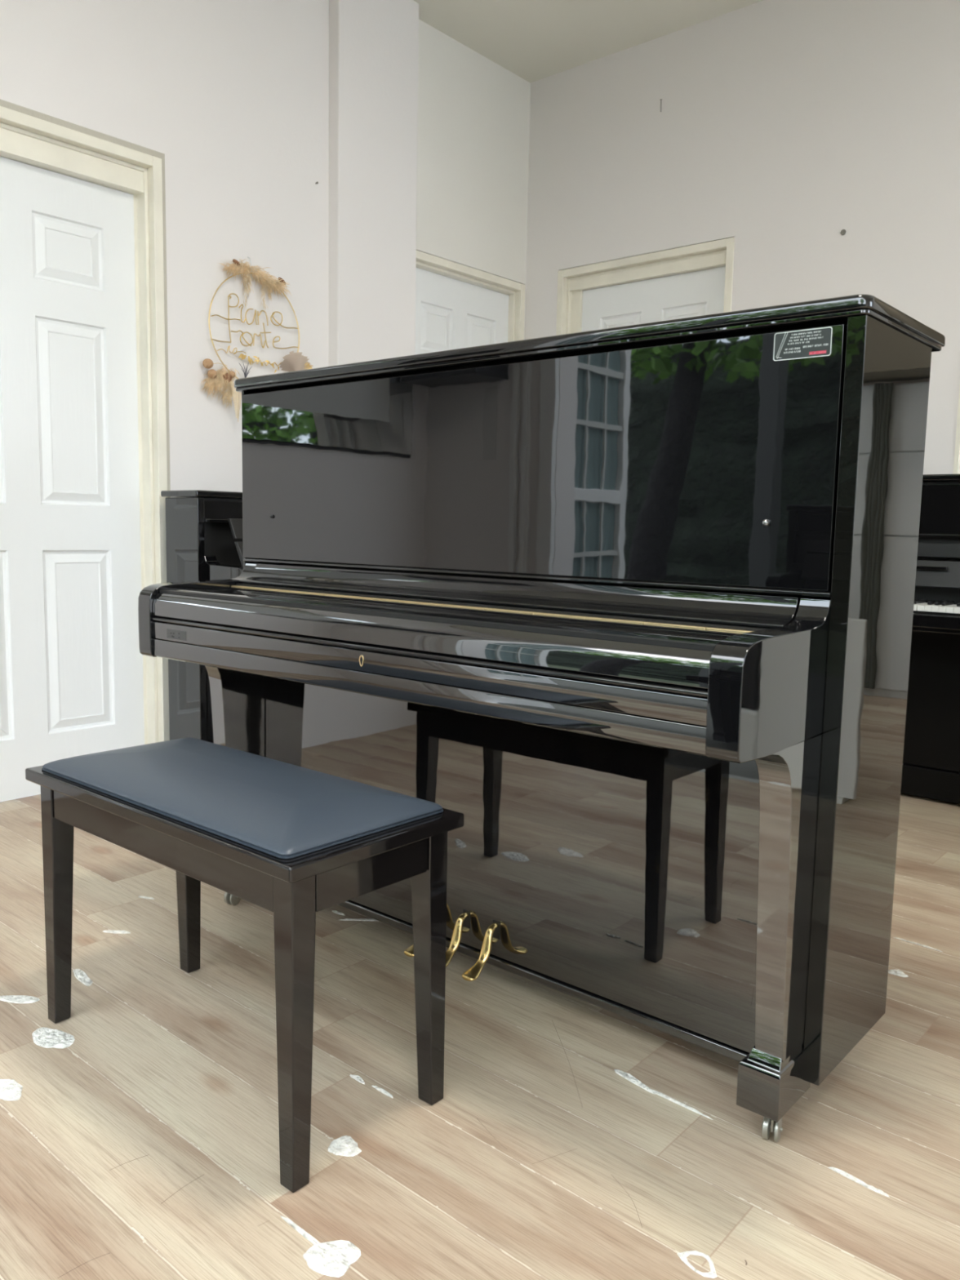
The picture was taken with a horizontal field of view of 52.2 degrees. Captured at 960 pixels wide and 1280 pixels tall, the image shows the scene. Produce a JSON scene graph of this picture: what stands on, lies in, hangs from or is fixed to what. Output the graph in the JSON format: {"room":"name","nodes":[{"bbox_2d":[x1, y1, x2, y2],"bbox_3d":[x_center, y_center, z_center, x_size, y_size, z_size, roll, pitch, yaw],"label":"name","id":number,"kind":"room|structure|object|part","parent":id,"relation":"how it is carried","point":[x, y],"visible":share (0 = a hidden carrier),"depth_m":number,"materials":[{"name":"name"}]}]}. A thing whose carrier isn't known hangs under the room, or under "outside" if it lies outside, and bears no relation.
{"room":"music room","nodes":[
{"label":"music room","id":0,"kind":"room"},
{"bbox_2d":[0,0,530,492],"bbox_3d":[-1.276,-1.062,3.509,0.186,3.217,4.745,7,9,41],"label":"wall","id":1,"kind":"structure","parent":0,"point":[233,95],"depth_m":3.72,"materials":[{"name":"white paint"}]},
{"bbox_2d":[0,106,169,801],"bbox_3d":[-1.510,-0.560,3.260,0.136,2.228,0.967,7,9,41],"label":"door","id":2,"kind":"structure","parent":1,"relation":"in","point":[83,460],"depth_m":3.40,"materials":[{"name":"white wood"}]},
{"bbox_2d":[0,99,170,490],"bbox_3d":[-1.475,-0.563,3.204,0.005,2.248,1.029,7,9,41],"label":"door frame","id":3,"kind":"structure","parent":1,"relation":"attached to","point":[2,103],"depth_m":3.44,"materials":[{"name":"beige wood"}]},
{"bbox_2d":[200,256,312,422],"bbox_3d":[-0.859,-1.164,3.794,0.111,0.650,0.541,7,9,42],"label":"wreath","id":4,"kind":"object","parent":1,"relation":"attached to","point":[293,362],"visible":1,"depth_m":3.73,"materials":[{"name":"gold metal"}]},
{"bbox_2d":[414,249,524,354],"bbox_3d":[-0.117,-0.714,4.911,0.136,2.208,0.850,7,9,41],"label":"door","id":5,"kind":"structure","parent":1,"relation":"in","point":[458,305],"depth_m":4.80,"materials":[{"name":"white wood"}]},
{"bbox_2d":[328,0,418,366],"bbox_3d":[-0.520,-1.139,4.303,0.211,3.217,0.454,7,9,41],"label":"wall pier","id":6,"kind":"object","parent":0,"point":[374,44],"visible":0.27,"depth_m":4.11,"materials":[{"name":"white paint"}]},
{"bbox_2d":[0,793,959,1279],"bbox_3d":[1.565,0.706,2.511,6.350,0.004,6.745,7,9,40],"label":"floor","id":7,"kind":"structure","parent":0,"point":[568,1137],"depth_m":1.59,"materials":[{"name":"brown wood"}]},
{"bbox_2d":[160,489,243,742],"bbox_3d":[-0.492,-0.038,3.971,0.465,1.068,1.484,7,9,41],"label":"piano","id":8,"kind":"object","parent":7,"relation":"on","point":[204,539],"visible":0.06,"depth_m":3.47,"materials":[{"name":"black paint"}]},
{"bbox_3d":[-1.052,0.001,3.510,0.205,1.014,0.028,7,9,41],"label":"panel","id":9,"kind":"part","parent":8,"relation":"part of","materials":[{"name":"black paint"}]},
{"bbox_3d":[-0.572,-0.568,3.988,0.227,0.022,1.484,7,9,41],"label":"lid","id":10,"kind":"part","parent":8,"relation":"part of","materials":[{"name":"black paint"}]},
{"bbox_3d":[-0.902,0.217,3.450,0.178,0.621,0.045,7,9,41],"label":"leg","id":11,"kind":"part","parent":8,"relation":"part of","materials":[{"name":"black paint"}]},
{"bbox_3d":[-0.512,-0.508,3.942,0.018,0.061,1.400,7,9,41],"label":"panel","id":12,"kind":"part","parent":8,"relation":"part of","materials":[{"name":"black paint"}]},
{"bbox_3d":[-0.861,-0.187,3.371,0.270,0.200,0.049,7,9,41],"label":"key arm","id":13,"kind":"part","parent":8,"relation":"part of","materials":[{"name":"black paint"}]},
{"bbox_2d":[25,737,464,1192],"bbox_3d":[-0.443,0.491,1.744,0.784,0.529,0.360,7,9,40],"label":"piano bench","id":14,"kind":"object","parent":7,"relation":"on","point":[293,842],"visible":1,"depth_m":1.57,"materials":[{"name":"black paint"}]},
{"bbox_3d":[-0.801,0.498,1.868,0.043,0.472,0.043,7,9,40],"label":"leg","id":15,"kind":"part","parent":14,"relation":"part of","materials":[{"name":"black paint"}]},
{"bbox_3d":[-0.620,0.478,2.078,0.043,0.472,0.043,7,9,40],"label":"leg","id":16,"kind":"part","parent":14,"relation":"part of","materials":[{"name":"black paint"}]},
{"bbox_2d":[41,737,443,858],"bbox_3d":[-0.438,0.245,1.715,0.728,0.033,0.331,7,9,40],"label":"seat cushion","id":17,"kind":"object","parent":14,"relation":"on","point":[206,793],"depth_m":1.58,"materials":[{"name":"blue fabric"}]},
{"bbox_3d":[-0.439,0.273,1.718,0.784,0.023,0.359,7,9,40],"label":"seat frame","id":18,"kind":"part","parent":14,"relation":"part of","materials":[{"name":"black paint"}]},
{"bbox_3d":[-0.267,0.561,1.416,0.043,0.472,0.043,7,9,40],"label":"leg","id":19,"kind":"part","parent":14,"relation":"part of","materials":[{"name":"black paint"}]},
{"bbox_3d":[-0.087,0.540,1.626,0.043,0.472,0.043,7,9,40],"label":"leg","id":20,"kind":"part","parent":14,"relation":"part of","materials":[{"name":"black paint"}]},
{"bbox_2d":[137,293,945,1142],"bbox_3d":[-0.004,0.074,2.022,1.542,1.310,0.666,7,9,40],"label":"upright piano","id":21,"kind":"object","parent":7,"relation":"on","point":[632,606],"visible":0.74,"depth_m":1.72,"materials":[{"name":"black paint"}]},
{"bbox_3d":[-0.652,-0.076,2.340,0.049,0.212,0.334,7,9,40],"label":"key arm","id":22,"kind":"part","parent":21,"relation":"part of","materials":[{"name":"black paint"}]},
{"bbox_3d":[-0.635,0.275,2.407,0.051,0.510,0.225,7,9,40],"label":"leg","id":23,"kind":"part","parent":21,"relation":"part of","materials":[{"name":"black paint"}]},
{"bbox_3d":[-0.489,-0.026,2.585,0.008,1.199,0.321,7,9,40],"label":"panel","id":24,"kind":"part","parent":21,"relation":"part of","materials":[{"name":"black paint"}]},
{"bbox_3d":[-0.186,0.010,1.796,1.371,0.010,0.090,7,9,40],"label":"bead moulding","id":25,"kind":"part","parent":21,"relation":"part of","materials":[{"name":"black paint"}]},
{"bbox_3d":[-0.040,-0.072,1.958,1.367,0.014,0.084,7,9,40],"label":"shadow rail","id":26,"kind":"part","parent":21,"relation":"part of","materials":[{"name":"black wood"}]},
{"bbox_3d":[-0.013,0.362,2.051,1.468,0.572,0.022,7,9,40],"label":"panel","id":27,"kind":"part","parent":21,"relation":"part of","materials":[{"name":"black paint"}]},
{"bbox_3d":[-0.034,-0.103,1.962,1.371,0.047,0.082,7,9,40],"label":"cove rail","id":28,"kind":"part","parent":21,"relation":"part of","materials":[{"name":"black paint"}]},
{"bbox_3d":[-0.017,-0.135,1.978,1.471,0.009,0.034,7,9,40],"label":"ledge moulding","id":29,"kind":"part","parent":21,"relation":"part of","materials":[{"name":"black paint"}]},
{"bbox_3d":[0.029,0.652,2.142,1.468,0.018,0.184,7,9,40],"label":"rail","id":30,"kind":"part","parent":21,"relation":"part of","materials":[{"name":"black paint"}]},
{"bbox_3d":[-0.015,-0.339,1.961,1.474,0.397,0.035,7,9,40],"label":"panel","id":31,"kind":"part","parent":21,"relation":"part of","materials":[{"name":"black paint"}]},
{"bbox_3d":[0.100,-0.576,2.056,1.542,0.022,0.382,7,9,40],"label":"lid","id":32,"kind":"part","parent":21,"relation":"part of","materials":[{"name":"black paint"}]},
{"bbox_3d":[0.454,-0.186,1.552,0.012,0.012,0.013,7,9,40],"label":"panel knob","id":33,"kind":"part","parent":21,"relation":"part of","materials":[{"name":"silver metal"}]},
{"bbox_3d":[0.433,0.051,1.429,0.049,0.212,0.334,7,9,40],"label":"key arm","id":34,"kind":"part","parent":21,"relation":"part of","materials":[{"name":"black paint"}]},
{"bbox_3d":[0.448,0.401,1.497,0.051,0.510,0.225,7,9,40],"label":"leg","id":35,"kind":"part","parent":21,"relation":"part of","materials":[{"name":"black paint"}]},
{"bbox_3d":[0.647,0.106,1.631,0.028,1.199,0.321,7,9,40],"label":"panel","id":36,"kind":"part","parent":21,"relation":"part of","materials":[{"name":"black paint"}]},
{"bbox_2d":[900,473,959,804],"bbox_3d":[1.841,0.021,3.376,1.484,1.176,0.590,7,9,41],"label":"piano","id":37,"kind":"object","parent":7,"relation":"on","point":[931,768],"visible":0.31,"depth_m":3.50,"materials":[{"name":"black paint"}]},
{"bbox_3d":[1.823,0.541,3.426,1.402,0.108,0.056,7,9,41],"label":"rail","id":38,"kind":"part","parent":37,"relation":"part of","materials":[{"name":"black wood"}]},
{"bbox_3d":[1.821,0.228,3.381,1.402,0.514,0.020,7,9,41],"label":"panel","id":39,"kind":"part","parent":37,"relation":"part of","materials":[{"name":"black wood"}]},
{"bbox_3d":[1.834,-0.441,3.304,1.400,0.173,0.018,7,9,41],"label":"panel","id":40,"kind":"part","parent":37,"relation":"part of","materials":[{"name":"black paint"}]},
{"bbox_3d":[1.930,-0.561,3.399,1.484,0.022,0.352,7,9,41],"label":"lid","id":41,"kind":"part","parent":37,"relation":"part of","materials":[{"name":"black paint"}]},
{"bbox_2d":[413,0,763,83],"bbox_3d":[1.653,-2.517,2.055,6.335,0.120,6.895,7,9,41],"label":"ceiling","id":42,"kind":"structure","parent":0,"point":[534,40],"depth_m":4.37,"materials":[{"name":"white paint"}]},
{"bbox_2d":[524,0,959,474],"bbox_3d":[2.511,-0.960,3.266,5.935,3.217,0.141,7,9,41],"label":"wall","id":43,"kind":"structure","parent":0,"point":[782,127],"depth_m":4.14,"materials":[{"name":"white paint"}]},
{"bbox_2d":[555,236,734,335],"bbox_3d":[0.776,-0.703,4.794,0.961,2.248,0.136,7,9,41],"label":"door","id":44,"kind":"structure","parent":43,"relation":"in","point":[695,280],"depth_m":4.66,"materials":[{"name":"white wood"}]},
{"bbox_2d":[840,229,845,235],"bbox_3d":[1.483,-1.663,3.995,0.022,0.021,0.008,7,9,41],"label":"screw","id":45,"kind":"object","parent":43,"relation":"attached to","point":[843,231],"visible":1,"depth_m":3.99,"materials":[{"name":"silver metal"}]},
{"bbox_2d":[953,386,959,474],"bbox_3d":[2.502,-0.649,3.305,1.643,2.550,0.148,7,9,41],"label":"door frame","id":46,"kind":"structure","parent":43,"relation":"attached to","point":[957,454],"depth_m":3.77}
]}

